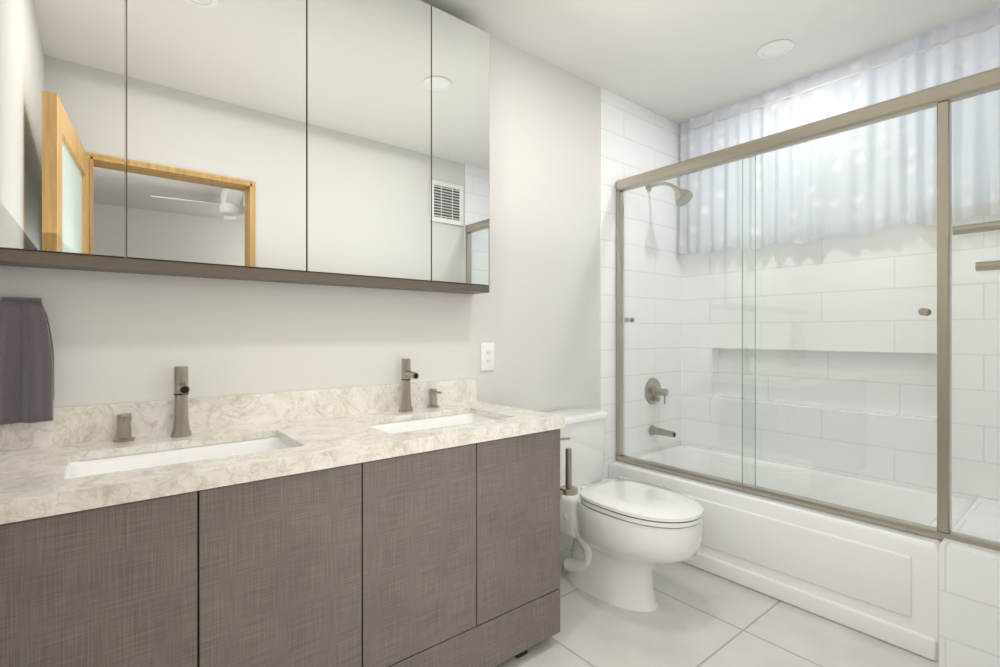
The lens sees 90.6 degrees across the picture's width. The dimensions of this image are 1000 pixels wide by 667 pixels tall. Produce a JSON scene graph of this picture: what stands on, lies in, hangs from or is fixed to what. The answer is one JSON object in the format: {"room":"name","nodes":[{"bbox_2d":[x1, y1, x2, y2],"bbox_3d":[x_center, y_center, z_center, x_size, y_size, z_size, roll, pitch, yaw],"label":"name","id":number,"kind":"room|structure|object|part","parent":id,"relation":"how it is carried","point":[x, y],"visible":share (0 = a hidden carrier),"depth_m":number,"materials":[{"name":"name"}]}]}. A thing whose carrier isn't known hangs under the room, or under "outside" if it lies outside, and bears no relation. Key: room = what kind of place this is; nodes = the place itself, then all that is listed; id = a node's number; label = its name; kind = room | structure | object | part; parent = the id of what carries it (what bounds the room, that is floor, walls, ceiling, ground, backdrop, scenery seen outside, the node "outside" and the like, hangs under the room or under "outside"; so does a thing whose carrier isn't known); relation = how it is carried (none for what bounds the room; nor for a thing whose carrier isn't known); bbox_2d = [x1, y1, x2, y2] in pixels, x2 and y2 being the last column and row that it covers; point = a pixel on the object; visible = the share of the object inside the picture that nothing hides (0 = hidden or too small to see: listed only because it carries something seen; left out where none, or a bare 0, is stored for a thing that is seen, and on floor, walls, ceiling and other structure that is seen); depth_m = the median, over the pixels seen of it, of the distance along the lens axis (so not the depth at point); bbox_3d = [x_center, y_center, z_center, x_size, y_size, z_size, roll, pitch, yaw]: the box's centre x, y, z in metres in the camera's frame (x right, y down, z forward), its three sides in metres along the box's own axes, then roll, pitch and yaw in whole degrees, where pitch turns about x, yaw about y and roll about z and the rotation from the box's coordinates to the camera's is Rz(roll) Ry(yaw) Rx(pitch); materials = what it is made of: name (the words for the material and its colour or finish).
{"room":"bathroom","nodes":[
{"label":"bathroom","id":0,"kind":"room"},
{"bbox_2d":[0,35,599,550],"bbox_3d":[-0.080,-0.120,2.254,3.370,2.420,0.120,0,0,-39],"label":"wall","id":1,"kind":"structure","parent":0,"point":[130,337],"depth_m":2.00,"materials":[{"name":"white paint"}]},
{"bbox_2d":[0,0,131,272],"bbox_3d":[-1.118,-0.709,1.266,0.253,1.073,0.120,0,0,-39],"label":"upper cabinet","id":2,"kind":"object","parent":1,"relation":"attached to","point":[66,65],"depth_m":1.23,"materials":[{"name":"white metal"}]},
{"bbox_3d":[-1.087,-0.723,1.227,0.252,1.045,0.021,0,0,-39],"label":"door","id":3,"kind":"part","parent":2,"relation":"part of","materials":[{"name":"silver metal"}]},
{"bbox_2d":[132,0,311,283],"bbox_3d":[-0.838,-0.709,1.490,0.464,1.073,0.120,0,0,-39],"label":"upper cabinet","id":4,"kind":"object","parent":1,"relation":"attached to","point":[222,89],"depth_m":1.44,"materials":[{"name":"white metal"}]},
{"bbox_3d":[-0.807,-0.723,1.452,0.460,1.045,0.021,0,0,-39],"label":"door","id":5,"kind":"part","parent":4,"relation":"part of","materials":[{"name":"silver metal"}]},
{"bbox_2d":[0,378,475,449],"bbox_3d":[-0.678,0.243,1.681,1.470,0.095,0.020,0,0,-39],"label":"backsplash","id":6,"kind":"structure","parent":1,"relation":"attached to","point":[118,420],"depth_m":1.52,"materials":[{"name":"beige stone"}]},
{"bbox_2d":[312,0,435,291],"bbox_3d":[-0.477,-0.709,1.780,0.462,1.073,0.120,0,0,-39],"label":"upper cabinet","id":7,"kind":"object","parent":1,"relation":"attached to","point":[345,143],"depth_m":1.73,"materials":[{"name":"white metal"}]},
{"bbox_3d":[-0.447,-0.723,1.742,0.458,1.045,0.021,0,0,-39],"label":"door","id":8,"kind":"part","parent":7,"relation":"part of","materials":[{"name":"silver metal"}]},
{"bbox_2d":[436,8,489,293],"bbox_3d":[-0.189,-0.709,2.012,0.279,1.073,0.120,0,0,-39],"label":"upper cabinet","id":9,"kind":"object","parent":1,"relation":"attached to","point":[462,48],"depth_m":1.97,"materials":[{"name":"white metal"}]},
{"bbox_3d":[-0.158,-0.723,1.974,0.278,1.045,0.021,0,0,-39],"label":"door","id":10,"kind":"part","parent":9,"relation":"part of","materials":[{"name":"silver metal"}]},
{"bbox_2d":[481,343,494,370],"bbox_3d":[-0.054,0.103,2.193,0.075,0.124,0.007,0,0,-39],"label":"duplex electrical outlet","id":11,"kind":"object","parent":1,"relation":"attached to","point":[487,356],"visible":1,"depth_m":2.19,"materials":[{"name":"white plastic"}]},
{"bbox_2d":[600,87,680,480],"bbox_3d":[0.850,-0.120,2.921,0.785,2.420,0.006,0,0,-39],"label":"tile","id":12,"kind":"structure","parent":1,"relation":"attached to","point":[635,139],"depth_m":2.89,"materials":[{"name":"white tile"}]},
{"bbox_2d":[421,0,999,124],"bbox_3d":[0.490,-1.370,1.545,3.370,0.080,1.940,0,0,-39],"label":"ceiling","id":13,"kind":"structure","parent":0,"point":[678,61],"depth_m":2.21,"materials":[{"name":"white paint"}]},
{"bbox_2d":[757,39,793,58],"bbox_3d":[1.285,-1.326,2.312,0.152,0.007,0.152,0,0,-39],"label":"recessed light","id":14,"kind":"object","parent":13,"relation":"in","point":[774,49],"visible":1,"depth_m":2.31,"materials":[{"name":"white paint"}]},
{"bbox_2d":[678,6,999,254],"bbox_3d":[1.650,-0.896,2.477,0.058,0.859,1.676,0,0,-39],"label":"curtain valance","id":15,"kind":"object","parent":13,"relation":"hanging from","point":[959,49],"visible":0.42,"depth_m":2.40,"materials":[{"name":"white fabric"}]},
{"bbox_2d":[495,546,939,666],"bbox_3d":[0.490,1.120,1.545,3.370,0.060,1.940,0,0,-39],"label":"floor","id":16,"kind":"structure","parent":0,"point":[697,617],"depth_m":1.79,"materials":[{"name":"tile"}]},
{"bbox_2d":[0,405,577,666],"bbox_3d":[-0.478,0.700,1.510,1.568,0.779,0.538,0,0,-39],"label":"bathroom vanity","id":17,"kind":"object","parent":16,"relation":"on","point":[405,523],"depth_m":1.22,"materials":[{"name":"wood"}]},
{"bbox_2d":[0,402,563,505],"bbox_3d":[-0.516,0.310,1.479,1.470,0.040,0.538,0,0,-39],"label":"countertop","id":18,"kind":"structure","parent":17,"relation":"on","point":[27,473],"depth_m":1.25,"materials":[{"name":"beige stone"}]},
{"bbox_3d":[-1.011,0.254,1.332,0.048,0.071,0.074,0,0,-39],"label":"handle","id":19,"kind":"part","parent":18,"relation":"part of","materials":[{"name":"silver metal"}]},
{"bbox_2d":[170,366,191,437],"bbox_3d":[-0.889,0.191,1.385,0.052,0.196,0.102,0,0,-39],"label":"faucet","id":20,"kind":"object","parent":18,"relation":"on","point":[181,428],"depth_m":1.39,"materials":[{"name":"silver metal"}]},
{"bbox_2d":[398,358,418,411],"bbox_3d":[-0.336,0.191,1.830,0.052,0.196,0.102,0,0,-39],"label":"faucet","id":21,"kind":"object","parent":18,"relation":"on","point":[406,373],"depth_m":1.83,"materials":[{"name":"silver metal"}]},
{"bbox_3d":[-0.255,0.254,1.940,0.048,0.071,0.074,0,0,-39],"label":"handle","id":22,"kind":"part","parent":18,"relation":"part of","materials":[{"name":"silver metal"}]},
{"bbox_3d":[0.237,0.506,1.791,0.099,0.176,0.068,0,0,-39],"label":"paper post","id":23,"kind":"part","parent":17,"relation":"part of","materials":[{"name":"silver metal"}]},
{"bbox_2d":[542,407,703,611],"bbox_3d":[0.478,0.732,2.119,0.426,0.716,0.789,0,0,-39],"label":"toilet","id":24,"kind":"object","parent":16,"relation":"on","point":[628,535],"visible":0.9,"depth_m":1.98,"materials":[{"name":"white ceramic"}]},
{"bbox_3d":[0.307,0.539,2.332,0.426,0.331,0.234,0,0,-39],"label":"tank","id":25,"kind":"part","parent":24,"relation":"part of","materials":[{"name":"white ceramic"}]},
{"bbox_3d":[0.572,0.678,2.002,0.366,0.053,0.490,0,0,-39],"label":"seat","id":26,"kind":"part","parent":24,"relation":"part of","materials":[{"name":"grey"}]},
{"bbox_2d":[609,67,999,661],"bbox_3d":[1.398,0.095,2.276,0.736,1.990,1.688,0,0,-39],"label":"bathtub","id":27,"kind":"object","parent":16,"relation":"on","point":[859,554],"visible":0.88,"depth_m":1.95,"materials":[{"name":"white plastic"}]},
{"bbox_2d":[939,497,999,666],"bbox_3d":[1.826,0.891,1.736,0.746,0.398,0.309,0,0,-39],"label":"half wall","id":28,"kind":"structure","parent":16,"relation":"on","point":[969,605],"depth_m":1.58,"materials":[{"name":"white tile"}]},
{"bbox_2d":[681,215,999,500],"bbox_3d":[1.745,-0.120,2.554,0.150,2.420,1.940,0,0,-39],"label":"wall","id":29,"kind":"structure","parent":0,"point":[990,372],"depth_m":2.47,"materials":[{"name":"white tile"}]},
{"bbox_3d":[-1.215,-0.068,1.235,0.094,0.032,0.043,0,0,-39],"label":"towel bar","id":30,"kind":"object","parent":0,"visible":0},
{"bbox_2d":[0,297,53,424],"bbox_3d":[-1.181,0.064,1.221,0.120,0.309,0.080,0,0,-39],"label":"hanging towel","id":31,"kind":"object","parent":30,"relation":"hanging from","point":[26,369],"visible":1,"depth_m":1.22,"materials":[{"name":"grey fabric"}]}
]}

